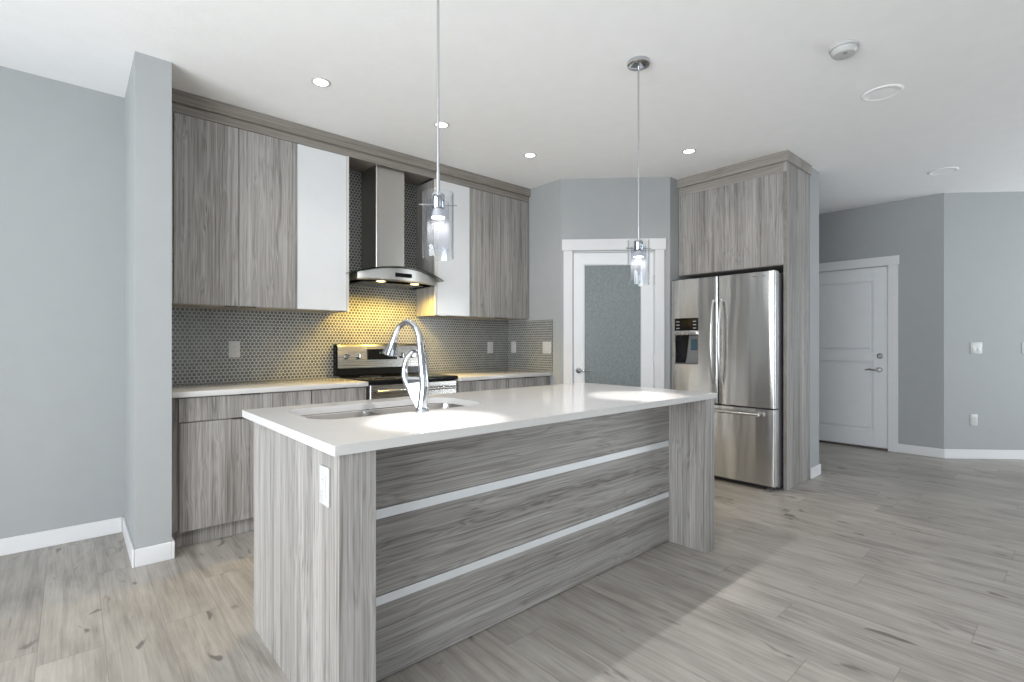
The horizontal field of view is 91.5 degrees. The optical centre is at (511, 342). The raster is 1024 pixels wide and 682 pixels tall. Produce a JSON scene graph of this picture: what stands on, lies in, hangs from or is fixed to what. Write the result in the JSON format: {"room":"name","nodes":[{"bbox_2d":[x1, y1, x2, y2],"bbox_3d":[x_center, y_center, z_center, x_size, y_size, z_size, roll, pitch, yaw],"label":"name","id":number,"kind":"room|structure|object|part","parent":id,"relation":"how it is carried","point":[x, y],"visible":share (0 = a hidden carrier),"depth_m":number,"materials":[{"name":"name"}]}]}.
{"room":"kitchen","nodes":[
{"label":"kitchen","id":0,"kind":"room"},
{"bbox_2d":[125,51,171,548],"bbox_3d":[-2.204,-0.180,3.000,0.163,2.740,0.795,0,0,-41],"label":"wall","id":1,"kind":"structure","parent":0,"point":[148,96],"depth_m":2.71,"materials":[{"name":"paint"}]},
{"bbox_2d":[122,517,174,567],"bbox_3d":[-2.155,1.143,2.946,0.189,0.095,0.675,0,0,-41],"label":"baseboard","id":2,"kind":"structure","parent":1,"relation":"attached to","point":[144,556],"depth_m":2.70,"materials":[{"name":"white wood"}]},
{"bbox_2d":[0,66,507,538],"bbox_3d":[-1.111,-0.180,4.415,9.580,2.740,0.120,0,0,-41],"label":"wall","id":3,"kind":"structure","parent":0,"point":[62,144],"depth_m":2.95,"materials":[{"name":"paint"}]},
{"bbox_2d":[0,517,121,555],"bbox_3d":[-3.511,1.143,2.208,2.820,0.095,0.013,0,0,-41],"label":"baseboard","id":4,"kind":"structure","parent":3,"relation":"attached to","point":[32,541],"depth_m":2.94,"materials":[{"name":"white wood"}]},
{"bbox_2d":[172,112,296,310],"bbox_3d":[-1.898,-0.827,3.410,0.729,1.181,0.328,0,0,-41],"label":"upper cabinet","id":5,"kind":"object","parent":3,"relation":"attached to","point":[235,189],"visible":0.94,"depth_m":3.27,"materials":[{"name":"grey laminate"}]},
{"bbox_3d":[-1.943,-0.829,3.180,0.356,1.171,0.019,0,0,-41],"label":"door","id":6,"kind":"part","parent":5,"relation":"part of","materials":[{"name":"grey laminate"}]},
{"bbox_3d":[-1.669,-0.829,3.422,0.368,1.171,0.019,0,0,-41],"label":"door","id":7,"kind":"part","parent":5,"relation":"part of","materials":[{"name":"grey laminate"}]},
{"bbox_2d":[288,144,348,312],"bbox_3d":[-1.480,-0.827,3.779,0.380,1.181,0.328,0,0,-41],"label":"upper cabinet","id":8,"kind":"object","parent":3,"relation":"attached to","point":[322,176],"visible":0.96,"depth_m":3.67,"materials":[{"name":"white laminate"}]},
{"bbox_3d":[-1.251,-0.829,3.792,0.018,1.177,0.020,0,0,-41],"label":"edge panel","id":9,"kind":"part","parent":8,"relation":"part of","materials":[{"name":"white wood"}]},
{"bbox_2d":[172,170,507,384],"bbox_3d":[-1.184,-0.576,4.266,3.039,1.708,0.008,0,0,-41],"label":"backsplash","id":10,"kind":"structure","parent":3,"relation":"attached to","point":[274,345],"depth_m":4.00,"materials":[{"name":"tile"}]},
{"bbox_2d":[229,341,239,357],"bbox_3d":[-1.978,0.045,3.553,0.072,0.116,0.009,0,0,-41],"label":"wall outlet","id":11,"kind":"object","parent":10,"relation":"attached to","point":[234,346],"visible":1,"depth_m":3.55,"materials":[{"name":"white plastic"}]},
{"bbox_2d":[232,345,236,353],"bbox_3d":[-1.976,0.045,3.552,0.033,0.068,0.003,0,0,-41],"label":"receptacle","id":12,"kind":"object","parent":11,"relation":"attached to","point":[234,347],"depth_m":3.55,"materials":[{"name":"white plastic"}]},
{"bbox_2d":[487,342,492,352],"bbox_3d":[-0.221,0.045,5.105,0.072,0.116,0.009,0,0,-41],"label":"wall outlet","id":13,"kind":"object","parent":10,"relation":"attached to","point":[489,344],"visible":1,"depth_m":5.10,"materials":[{"name":"white plastic"}]},
{"bbox_2d":[172,88,530,303],"bbox_3d":[-1.066,-0.894,4.138,3.048,1.309,0.338,0,0,-41],"label":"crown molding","id":14,"kind":"structure","parent":3,"relation":"attached to","point":[362,155],"depth_m":3.69,"materials":[{"name":"grey laminate"}]},
{"bbox_3d":[-0.975,-1.510,4.034,3.048,0.077,0.062,0,0,-41],"label":"crown","id":15,"kind":"part","parent":14,"relation":"part of","materials":[{"name":"grey laminate"}]},
{"bbox_2d":[349,164,434,289],"bbox_3d":[-0.996,-0.955,4.091,0.820,0.954,0.501,0,0,-41],"label":"range hood","id":16,"kind":"object","parent":3,"relation":"attached to","point":[382,186],"visible":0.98,"depth_m":4.05,"materials":[{"name":"metal"}]},
{"bbox_2d":[349,268,434,289],"bbox_3d":[-1.006,-0.534,4.103,0.690,0.104,0.463,0,0,-41],"label":"hood","id":17,"kind":"object","parent":16,"relation":"attached to","point":[400,278],"depth_m":3.94,"materials":[{"name":"metal"}]},
{"bbox_3d":[-0.853,-0.532,3.930,0.144,0.032,0.015,0,0,-41],"label":"control panel","id":18,"kind":"part","parent":16,"relation":"part of","materials":[{"name":"black plastic"}]},
{"bbox_2d":[416,179,469,317],"bbox_3d":[-0.624,-0.827,4.535,0.369,1.181,0.328,0,0,-41],"label":"upper cabinet","id":19,"kind":"object","parent":3,"relation":"attached to","point":[449,297],"visible":0.92,"depth_m":4.42,"materials":[{"name":"white laminate"}]},
{"bbox_3d":[-0.661,-0.829,4.313,0.018,1.177,0.020,0,0,-41],"label":"edge panel","id":20,"kind":"part","parent":19,"relation":"part of","materials":[{"name":"white wood"}]},
{"bbox_3d":[-0.521,-0.829,4.435,0.347,1.171,0.019,0,0,-41],"label":"door","id":21,"kind":"part","parent":19,"relation":"part of","materials":[{"name":"white wood"}]},
{"bbox_2d":[457,188,527,319],"bbox_3d":[-0.208,-0.827,4.902,0.733,1.181,0.328,0,0,-41],"label":"upper cabinet","id":22,"kind":"object","parent":3,"relation":"attached to","point":[498,224],"visible":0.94,"depth_m":4.78,"materials":[{"name":"grey laminate"}]},
{"bbox_3d":[-0.252,-0.829,4.673,0.364,1.171,0.019,0,0,-41],"label":"door","id":23,"kind":"part","parent":22,"relation":"part of","materials":[{"name":"grey laminate"}]},
{"bbox_3d":[0.023,-0.829,4.916,0.365,1.171,0.019,0,0,-41],"label":"door","id":24,"kind":"part","parent":22,"relation":"part of","materials":[{"name":"grey laminate"}]},
{"bbox_2d":[0,0,1023,213],"bbox_3d":[2.429,-1.610,2.612,12.900,0.120,7.900,0,0,-41],"label":"ceiling","id":25,"kind":"structure","parent":0,"point":[731,82],"depth_m":2.84,"materials":[{"name":"paint"}]},
{"bbox_2d":[311,77,330,86],"bbox_3d":[-1.135,-1.547,2.963,0.110,0.006,0.110,0,0,-41],"label":"recessed light","id":26,"kind":"object","parent":25,"relation":"in","point":[318,81],"visible":1,"depth_m":2.96,"materials":[{"name":"white plastic"}]},
{"bbox_2d":[419,0,456,260],"bbox_3d":[-0.280,-0.935,1.888,0.124,1.230,0.124,0,0,39],"label":"pendant light","id":27,"kind":"object","parent":25,"relation":"hanging from","point":[437,204],"visible":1,"depth_m":1.88,"materials":[{"name":"silver metal"}]},
{"bbox_3d":[-0.280,-1.032,1.888,0.015,0.989,0.015,0,0,-6],"label":"stem","id":28,"kind":"part","parent":27,"relation":"part of","materials":[{"name":"silver metal"}]},
{"bbox_2d":[432,192,443,209],"bbox_3d":[-0.280,-0.535,1.888,0.048,0.060,0.048,0,0,-6],"label":"socket","id":29,"kind":"object","parent":27,"relation":"attached to","point":[437,197],"depth_m":1.87,"materials":[{"name":"silver metal"}]},
{"bbox_3d":[-0.280,-0.444,1.888,0.117,0.247,0.117,0,0,-6],"label":"glass","id":30,"kind":"part","parent":27,"relation":"part of","materials":[{"name":"clear glass"}]},
{"bbox_3d":[-0.280,-0.490,1.888,0.053,0.030,0.053,0,0,-6],"label":"bulb","id":31,"kind":"part","parent":27,"relation":"part of","materials":[{"name":"white glass"}]},
{"bbox_3d":[-0.280,-0.473,1.888,0.050,0.002,0.050,0,0,-6],"label":"bulb","id":32,"kind":"part","parent":27,"relation":"part of","materials":[{"name":"white glass"}]},
{"bbox_2d":[434,121,448,127],"bbox_3d":[-0.499,-1.547,3.541,0.110,0.006,0.110,0,0,-41],"label":"recessed light","id":33,"kind":"object","parent":25,"relation":"in","point":[442,124],"visible":0.88,"depth_m":3.53,"materials":[{"name":"white"}]},
{"bbox_2d":[523,153,536,157],"bbox_3d":[0.149,-1.547,4.114,0.110,0.006,0.110,0,0,-41],"label":"recessed light","id":34,"kind":"object","parent":25,"relation":"in","point":[527,155],"visible":1,"depth_m":4.12,"materials":[{"name":"white"}]},
{"bbox_2d":[626,56,650,285],"bbox_3d":[0.697,-0.935,2.750,0.124,1.230,0.124,0,0,39],"label":"pendant light","id":35,"kind":"object","parent":25,"relation":"hanging from","point":[637,63],"visible":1,"depth_m":2.74,"materials":[{"name":"silver metal"}]},
{"bbox_3d":[0.697,-1.032,2.750,0.015,0.989,0.015,0,0,-6],"label":"stem","id":36,"kind":"part","parent":35,"relation":"part of","materials":[{"name":"silver metal"}]},
{"bbox_2d":[634,240,642,250],"bbox_3d":[0.697,-0.535,2.750,0.048,0.060,0.048,0,0,-6],"label":"socket","id":37,"kind":"object","parent":35,"relation":"attached to","point":[638,244],"depth_m":2.73,"materials":[{"name":"silver metal"}]},
{"bbox_3d":[0.697,-0.490,2.750,0.053,0.030,0.053,0,0,-6],"label":"bulb","id":38,"kind":"part","parent":35,"relation":"part of","materials":[{"name":"white glass"}]},
{"bbox_2d":[682,148,695,153],"bbox_3d":[1.429,-1.547,4.029,0.110,0.006,0.110,0,0,-41],"label":"recessed light","id":39,"kind":"object","parent":25,"relation":"in","point":[691,150],"visible":1,"depth_m":4.03,"materials":[{"name":"white"}]},
{"bbox_2d":[829,39,858,59],"bbox_3d":[1.738,-1.526,2.613,0.134,0.046,0.134,0,0,-41],"label":"smoke detector","id":40,"kind":"object","parent":25,"relation":"attached to","point":[845,49],"visible":1,"depth_m":2.58,"materials":[{"name":"white plastic"}]},
{"bbox_2d":[861,84,903,101],"bbox_3d":[2.294,-1.546,3.093,0.216,0.007,0.216,0,0,-41],"label":"ceiling speaker","id":41,"kind":"object","parent":25,"relation":"attached to","point":[883,92],"visible":1,"depth_m":3.08},
{"bbox_2d":[868,88,895,98],"bbox_3d":[2.294,-1.546,3.093,0.179,0.006,0.179,0,0,-41],"label":"grille","id":42,"kind":"object","parent":41,"relation":"attached to","point":[876,93],"depth_m":3.09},
{"bbox_2d":[928,167,958,174],"bbox_3d":[3.884,-1.546,4.497,0.216,0.007,0.216,0,0,-41],"label":"ceiling speaker","id":43,"kind":"object","parent":25,"relation":"attached to","point":[946,170],"visible":1,"depth_m":4.49},
{"bbox_2d":[933,169,952,173],"bbox_3d":[3.884,-1.546,4.497,0.179,0.006,0.179,0,0,-41],"label":"grille","id":44,"kind":"object","parent":43,"relation":"attached to","point":[938,171],"depth_m":4.49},
{"bbox_2d":[0,442,1023,681],"bbox_3d":[2.429,1.250,2.612,12.900,0.120,7.900,0,0,-41],"label":"floor","id":45,"kind":"structure","parent":0,"point":[878,565],"depth_m":2.27,"materials":[{"name":"laminate"}]},
{"bbox_2d":[172,390,310,547],"bbox_3d":[-1.831,0.752,3.305,0.796,0.876,0.587,0,0,-41],"label":"base cabinet","id":46,"kind":"object","parent":45,"relation":"on","point":[213,444],"visible":0.44,"depth_m":2.98,"materials":[{"name":"grey laminate"}]},
{"bbox_3d":[-1.778,0.777,2.992,0.369,0.628,0.019,0,0,-41],"label":"door","id":47,"kind":"part","parent":46,"relation":"part of","materials":[{"name":"grey laminate"}]},
{"bbox_3d":[-1.637,0.389,3.117,0.746,0.138,0.019,0,0,-41],"label":"drawer","id":48,"kind":"part","parent":46,"relation":"part of","materials":[{"name":"grey laminate"}]},
{"bbox_2d":[172,378,367,397],"bbox_3d":[-1.678,0.296,3.429,1.192,0.032,0.591,0,0,-41],"label":"countertop","id":49,"kind":"structure","parent":46,"relation":"on","point":[211,389],"depth_m":3.29,"materials":[{"name":"white stone"}]},
{"bbox_3d":[-1.497,0.777,3.240,0.374,0.628,0.019,0,0,-41],"label":"door","id":50,"kind":"part","parent":46,"relation":"part of","materials":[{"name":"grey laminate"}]},
{"bbox_2d":[311,387,365,414],"bbox_3d":[-1.385,0.752,3.699,0.393,0.876,0.587,0,0,-41],"label":"base cabinet","id":51,"kind":"object","parent":45,"relation":"on","point":[318,396],"visible":0.22,"depth_m":3.48,"materials":[{"name":"grey laminate"}]},
{"bbox_3d":[-1.206,0.389,3.497,0.386,0.138,0.019,0,0,-41],"label":"drawer","id":52,"kind":"part","parent":51,"relation":"part of","materials":[{"name":"grey laminate"}]},
{"bbox_3d":[-1.206,0.777,3.497,0.386,0.628,0.019,0,0,-41],"label":"door","id":53,"kind":"part","parent":51,"relation":"part of","materials":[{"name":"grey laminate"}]},
{"bbox_2d":[333,344,457,409],"bbox_3d":[-0.919,0.599,4.055,0.825,1.182,0.651,0,0,-41],"label":"range","id":54,"kind":"object","parent":45,"relation":"on","point":[350,361],"visible":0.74,"depth_m":4.05,"materials":[{"name":"silver metal"}]},
{"bbox_3d":[-1.327,0.105,4.016,0.052,0.052,0.036,0,0,-41],"label":"knob","id":55,"kind":"part","parent":54,"relation":"part of","materials":[{"name":"silver metal"}]},
{"bbox_3d":[-1.249,0.105,4.085,0.052,0.052,0.036,0,0,-41],"label":"knob","id":56,"kind":"part","parent":54,"relation":"part of","materials":[{"name":"silver metal"}]},
{"bbox_3d":[-1.106,0.107,4.251,0.779,0.198,0.030,0,0,-41],"label":"steel panel","id":57,"kind":"part","parent":54,"relation":"part of","materials":[{"name":"silver metal"}]},
{"bbox_3d":[-1.102,0.094,4.239,0.270,0.088,0.016,0,0,-41],"label":"display panel","id":58,"kind":"part","parent":54,"relation":"part of","materials":[{"name":"black glass"}]},
{"bbox_2d":[340,373,457,383],"bbox_3d":[-0.913,0.282,4.048,0.769,0.029,0.553,0,0,-41],"label":"cooktop","id":59,"kind":"object","parent":54,"relation":"in","point":[372,378],"depth_m":3.99,"materials":[{"name":"black glass"}]},
{"bbox_3d":[-0.952,0.105,4.348,0.052,0.052,0.036,0,0,-41],"label":"knob","id":60,"kind":"part","parent":54,"relation":"part of","materials":[{"name":"silver metal"}]},
{"bbox_3d":[-0.748,0.647,3.861,0.757,0.685,0.029,0,0,-41],"label":"oven door","id":61,"kind":"part","parent":54,"relation":"part of","materials":[{"name":"metal"}]},
{"bbox_3d":[-0.723,0.355,3.833,0.685,0.026,0.058,0,0,-41],"label":"oven handle","id":62,"kind":"part","parent":54,"relation":"part of","materials":[{"name":"metal"}]},
{"bbox_2d":[254,399,713,681],"bbox_3d":[0.043,0.755,2.488,2.212,0.869,0.898,0,0,-41],"label":"kitchen island","id":63,"kind":"object","parent":45,"relation":"on","point":[419,550],"visible":0.78,"depth_m":1.98,"materials":[{"name":"grey laminate"}]},
{"bbox_3d":[-0.746,0.755,1.796,0.114,0.869,0.890,0,0,-41],"label":"panel","id":64,"kind":"part","parent":63,"relation":"part of","materials":[{"name":"grey laminate"}]},
{"bbox_2d":[320,464,329,507],"bbox_3d":[-0.563,0.428,1.496,0.009,0.116,0.072,0,0,-41],"label":"wall outlet","id":65,"kind":"object","parent":63,"relation":"attached to","point":[324,471],"visible":1,"depth_m":1.48,"materials":[{"name":"white plastic"}]},
{"bbox_2d":[321,474,325,497],"bbox_3d":[-0.565,0.428,1.494,0.003,0.068,0.033,0,0,-41],"label":"receptacle","id":66,"kind":"object","parent":65,"relation":"attached to","point":[323,476],"depth_m":1.49,"materials":[{"name":"white plastic"}]},
{"bbox_2d":[242,383,716,455],"bbox_3d":[0.010,0.305,2.534,2.260,0.030,1.014,0,0,-41],"label":"island countertop","id":67,"kind":"structure","parent":63,"relation":"on","point":[485,411],"depth_m":2.06,"materials":[{"name":"white stone"}]},
{"bbox_2d":[306,404,460,416],"bbox_3d":[-0.549,0.416,2.272,0.849,0.184,0.434,0,0,-41],"label":"sink","id":68,"kind":"object","parent":67,"relation":"in","point":[365,413],"visible":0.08,"depth_m":2.37,"materials":[{"name":"metal"}]},
{"bbox_3d":[-0.719,0.416,2.122,0.395,0.184,0.434,0,0,-41],"label":"bowl","id":69,"kind":"part","parent":68,"relation":"part of","materials":[{"name":"metal"}]},
{"bbox_3d":[-0.395,0.416,2.408,0.438,0.184,0.434,0,0,-41],"label":"bowl","id":70,"kind":"part","parent":68,"relation":"part of","materials":[{"name":"metal"}]},
{"bbox_2d":[383,319,428,412],"bbox_3d":[-0.455,0.094,2.137,0.243,0.392,0.067,0,0,31],"label":"kitchen faucet","id":71,"kind":"object","parent":67,"relation":"on","point":[417,388],"visible":1,"depth_m":2.09,"materials":[{"name":"silver metal"}]},
{"bbox_3d":[0.184,0.452,2.342,2.002,0.258,0.023,0,0,-41],"label":"panel","id":72,"kind":"part","parent":63,"relation":"part of","materials":[{"name":"grey laminate"}]},
{"bbox_3d":[0.184,0.752,2.342,2.002,0.270,0.023,0,0,-41],"label":"panel","id":73,"kind":"part","parent":63,"relation":"part of","materials":[{"name":"grey laminate"}]},
{"bbox_3d":[0.184,1.053,2.342,2.002,0.266,0.023,0,0,-41],"label":"panel","id":74,"kind":"part","parent":63,"relation":"part of","materials":[{"name":"grey laminate"}]},
{"bbox_3d":[0.837,0.755,3.188,0.095,0.869,0.898,0,0,-41],"label":"panel","id":75,"kind":"part","parent":63,"relation":"part of","materials":[{"name":"grey laminate"}]},
{"bbox_2d":[456,376,548,392],"bbox_3d":[-0.234,0.752,4.681,1.077,0.876,0.639,0,0,-41],"label":"base cabinet","id":76,"kind":"object","parent":45,"relation":"on","point":[490,384],"visible":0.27,"depth_m":4.39,"materials":[{"name":"grey laminate"}]},
{"bbox_3d":[-0.240,0.389,4.281,0.530,0.138,0.019,0,0,-41],"label":"drawer","id":77,"kind":"part","parent":76,"relation":"part of","materials":[{"name":"grey laminate"}]},
{"bbox_2d":[432,370,551,380],"bbox_3d":[-0.232,0.296,4.672,1.072,0.032,0.641,0,0,-41],"label":"countertop","id":78,"kind":"structure","parent":76,"relation":"on","point":[490,374],"depth_m":4.58,"materials":[{"name":"white stone"}]},
{"bbox_3d":[0.152,0.389,4.627,0.504,0.138,0.019,0,0,-41],"label":"drawer","id":79,"kind":"part","parent":76,"relation":"part of","materials":[{"name":"grey laminate"}]},
{"bbox_2d":[671,270,782,491],"bbox_3d":[1.983,0.302,4.479,0.706,1.775,0.921,0,0,-41],"label":"refrigerator","id":80,"kind":"object","parent":45,"relation":"on","point":[727,330],"visible":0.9,"depth_m":4.17,"materials":[{"name":"silver metal"}]},
{"bbox_3d":[1.649,-0.026,4.495,0.084,1.097,0.455,0,0,-41],"label":"door","id":81,"kind":"part","parent":80,"relation":"part of","materials":[{"name":"metal"}]},
{"bbox_3d":[1.725,-0.007,4.299,0.082,0.734,0.029,0,0,-41],"label":"handle","id":82,"kind":"part","parent":80,"relation":"part of","materials":[{"name":"metal"}]},
{"bbox_3d":[1.770,-0.007,4.248,0.082,0.734,0.029,0,0,-41],"label":"handle","id":83,"kind":"part","parent":80,"relation":"part of","materials":[{"name":"metal"}]},
{"bbox_3d":[1.750,0.578,4.273,0.068,0.024,0.721,0,0,-41],"label":"handle","id":84,"kind":"part","parent":80,"relation":"part of","materials":[{"name":"metal"}]},
{"bbox_3d":[1.804,0.840,4.321,0.084,0.610,0.921,0,0,-41],"label":"freezer drawer","id":85,"kind":"part","parent":80,"relation":"part of","materials":[{"name":"metal"}]},
{"bbox_3d":[1.957,-0.026,4.147,0.084,1.097,0.458,0,0,-41],"label":"door","id":86,"kind":"part","parent":80,"relation":"part of","materials":[{"name":"metal"}]},
{"bbox_2d":[677,150,811,489],"bbox_3d":[2.092,-0.180,4.545,0.544,2.740,0.978,0,0,-41],"label":"tall cabinet","id":87,"kind":"object","parent":45,"relation":"on","point":[750,216],"visible":0.99,"depth_m":4.27,"materials":[{"name":"grey laminate"}]},
{"bbox_3d":[1.901,-1.014,4.404,0.019,0.752,0.931,0,0,-41],"label":"overhead door","id":88,"kind":"part","parent":87,"relation":"part of","materials":[{"name":"grey laminate"}]},
{"bbox_3d":[2.092,-1.508,4.545,0.544,0.082,0.978,0,0,-41],"label":"crown","id":89,"kind":"part","parent":87,"relation":"part of","materials":[{"name":"grey laminate"}]},
{"bbox_3d":[2.404,-0.160,4.207,0.524,2.700,0.024,0,0,-41],"label":"panel","id":90,"kind":"part","parent":87,"relation":"part of","materials":[{"name":"grey laminate"}]},
{"bbox_2d":[508,179,559,384],"bbox_3d":[0.246,-0.180,5.032,0.100,2.740,0.752,0,0,-41],"label":"wall","id":91,"kind":"structure","parent":0,"point":[544,201],"depth_m":4.88,"materials":[{"name":"paint"}]},
{"bbox_2d":[508,320,552,371],"bbox_3d":[0.173,0.026,5.031,0.008,0.503,0.655,0,0,-41],"label":"backsplash","id":92,"kind":"structure","parent":91,"relation":"attached to","point":[529,336],"depth_m":5.01,"materials":[{"name":"tile"}]},
{"bbox_2d":[511,341,515,352],"bbox_3d":[0.016,0.042,5.197,0.009,0.116,0.072,0,0,-41],"label":"light switch","id":93,"kind":"object","parent":92,"relation":"attached to","point":[513,343],"visible":1,"depth_m":5.20,"materials":[{"name":"white plastic"}]},
{"bbox_2d":[543,342,550,353],"bbox_3d":[0.337,0.044,4.834,0.009,0.116,0.115,0,0,-41],"label":"light switch","id":94,"kind":"object","parent":92,"relation":"attached to","point":[546,345],"visible":1,"depth_m":4.83,"materials":[{"name":"white plastic"}]},
{"bbox_2d":[560,177,669,388],"bbox_3d":[0.970,-0.180,4.742,1.020,2.740,0.110,0,0,4],"label":"wall","id":95,"kind":"structure","parent":0,"point":[591,208],"depth_m":4.69,"materials":[{"name":"paint"}]},
{"bbox_2d":[573,252,654,387],"bbox_3d":[0.957,0.165,4.681,0.760,2.030,0.097,0,0,4],"label":"door","id":96,"kind":"structure","parent":95,"relation":"in","point":[613,319],"depth_m":4.71,"materials":[{"name":"white paint"}]},
{"bbox_3d":[0.667,0.259,4.680,0.139,0.056,0.059,0,0,4],"label":"handle","id":97,"kind":"part","parent":96,"relation":"part of","materials":[{"name":"silver metal"}]},
{"bbox_3d":[0.949,0.100,4.711,0.527,1.668,0.007,0,0,4],"label":"glass pane","id":98,"kind":"part","parent":96,"relation":"part of","materials":[{"name":"grey glass"}]},
{"bbox_2d":[562,238,665,388],"bbox_3d":[0.955,0.108,4.721,0.962,2.164,0.114,0,0,4],"label":"trim","id":99,"kind":"structure","parent":95,"relation":"attached to","point":[569,246],"depth_m":4.67,"materials":[{"name":"white wood"}]},
{"bbox_2d":[670,177,692,388],"bbox_3d":[1.688,-0.180,4.915,0.663,2.740,0.107,0,0,-41],"label":"wall","id":100,"kind":"structure","parent":0,"point":[674,191],"depth_m":4.69,"materials":[{"name":"paint"}]},
{"bbox_2d":[782,168,818,467],"bbox_3d":[1.890,-0.180,5.360,0.230,2.740,2.437,0,0,-41],"label":"wall","id":101,"kind":"structure","parent":0,"point":[814,178],"depth_m":4.45,"materials":[{"name":"paint"}]},
{"bbox_2d":[810,464,820,478],"bbox_3d":[2.358,1.143,4.841,0.241,0.095,1.065,0,0,-41],"label":"baseboard","id":102,"kind":"structure","parent":101,"relation":"attached to","point":[815,471],"depth_m":4.42,"materials":[{"name":"white wood"}]},
{"bbox_2d":[819,193,943,448],"bbox_3d":[3.490,-0.180,6.347,0.125,2.740,3.075,0,0,-41],"label":"wall","id":103,"kind":"structure","parent":0,"point":[912,229],"depth_m":5.34,"materials":[{"name":"paint"}]},
{"bbox_2d":[819,266,887,448],"bbox_3d":[3.862,0.160,5.832,0.105,2.020,0.858,0,0,-41],"label":"door","id":104,"kind":"structure","parent":103,"relation":"in","point":[853,304],"depth_m":5.76,"materials":[{"name":"white paint"}]},
{"bbox_3d":[4.050,0.300,5.589,0.065,0.064,0.156,0,0,-41],"label":"handle","id":105,"kind":"part","parent":104,"relation":"part of","materials":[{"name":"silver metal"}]},
{"bbox_2d":[819,440,887,450],"bbox_3d":[3.895,1.181,5.862,0.120,0.018,0.864,0,0,-41],"label":"threshold","id":106,"kind":"object","parent":103,"relation":"attached to","point":[823,441],"depth_m":5.73,"materials":[{"name":"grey metal"}]},
{"bbox_2d":[819,255,899,451],"bbox_3d":[3.892,0.117,5.859,0.129,2.145,1.074,0,0,-41],"label":"trim","id":107,"kind":"structure","parent":103,"relation":"attached to","point":[892,262],"depth_m":5.47,"materials":[{"name":"white wood"}]},
{"bbox_2d":[898,444,943,457],"bbox_3d":[4.331,1.143,5.291,0.013,0.095,0.387,0,0,-41],"label":"baseboard","id":108,"kind":"structure","parent":103,"relation":"attached to","point":[902,448],"depth_m":5.28,"materials":[{"name":"white wood"}]},
{"bbox_2d":[944,192,1023,449],"bbox_3d":[5.546,-0.180,5.146,2.167,2.740,0.121,0,0,4],"label":"wall","id":109,"kind":"structure","parent":0,"point":[984,231],"depth_m":5.13,"materials":[{"name":"paint"}]},
{"bbox_2d":[970,414,977,425],"bbox_3d":[4.751,0.792,5.131,0.072,0.116,0.009,0,0,4],"label":"wall outlet","id":110,"kind":"object","parent":109,"relation":"attached to","point":[973,417],"visible":1,"depth_m":5.13,"materials":[{"name":"white plastic"}]},
{"bbox_2d":[970,342,981,353],"bbox_3d":[4.774,0.051,5.129,0.115,0.116,0.010,0,0,4],"label":"light switch","id":111,"kind":"object","parent":109,"relation":"attached to","point":[975,347],"visible":1,"depth_m":5.13,"materials":[{"name":"white plastic"}]},
{"bbox_2d":[944,449,1023,459],"bbox_3d":[5.529,1.143,5.081,2.152,0.095,0.013,0,0,4],"label":"baseboard","id":112,"kind":"structure","parent":109,"relation":"attached to","point":[948,453],"depth_m":5.12,"materials":[{"name":"white wood"}]}
]}

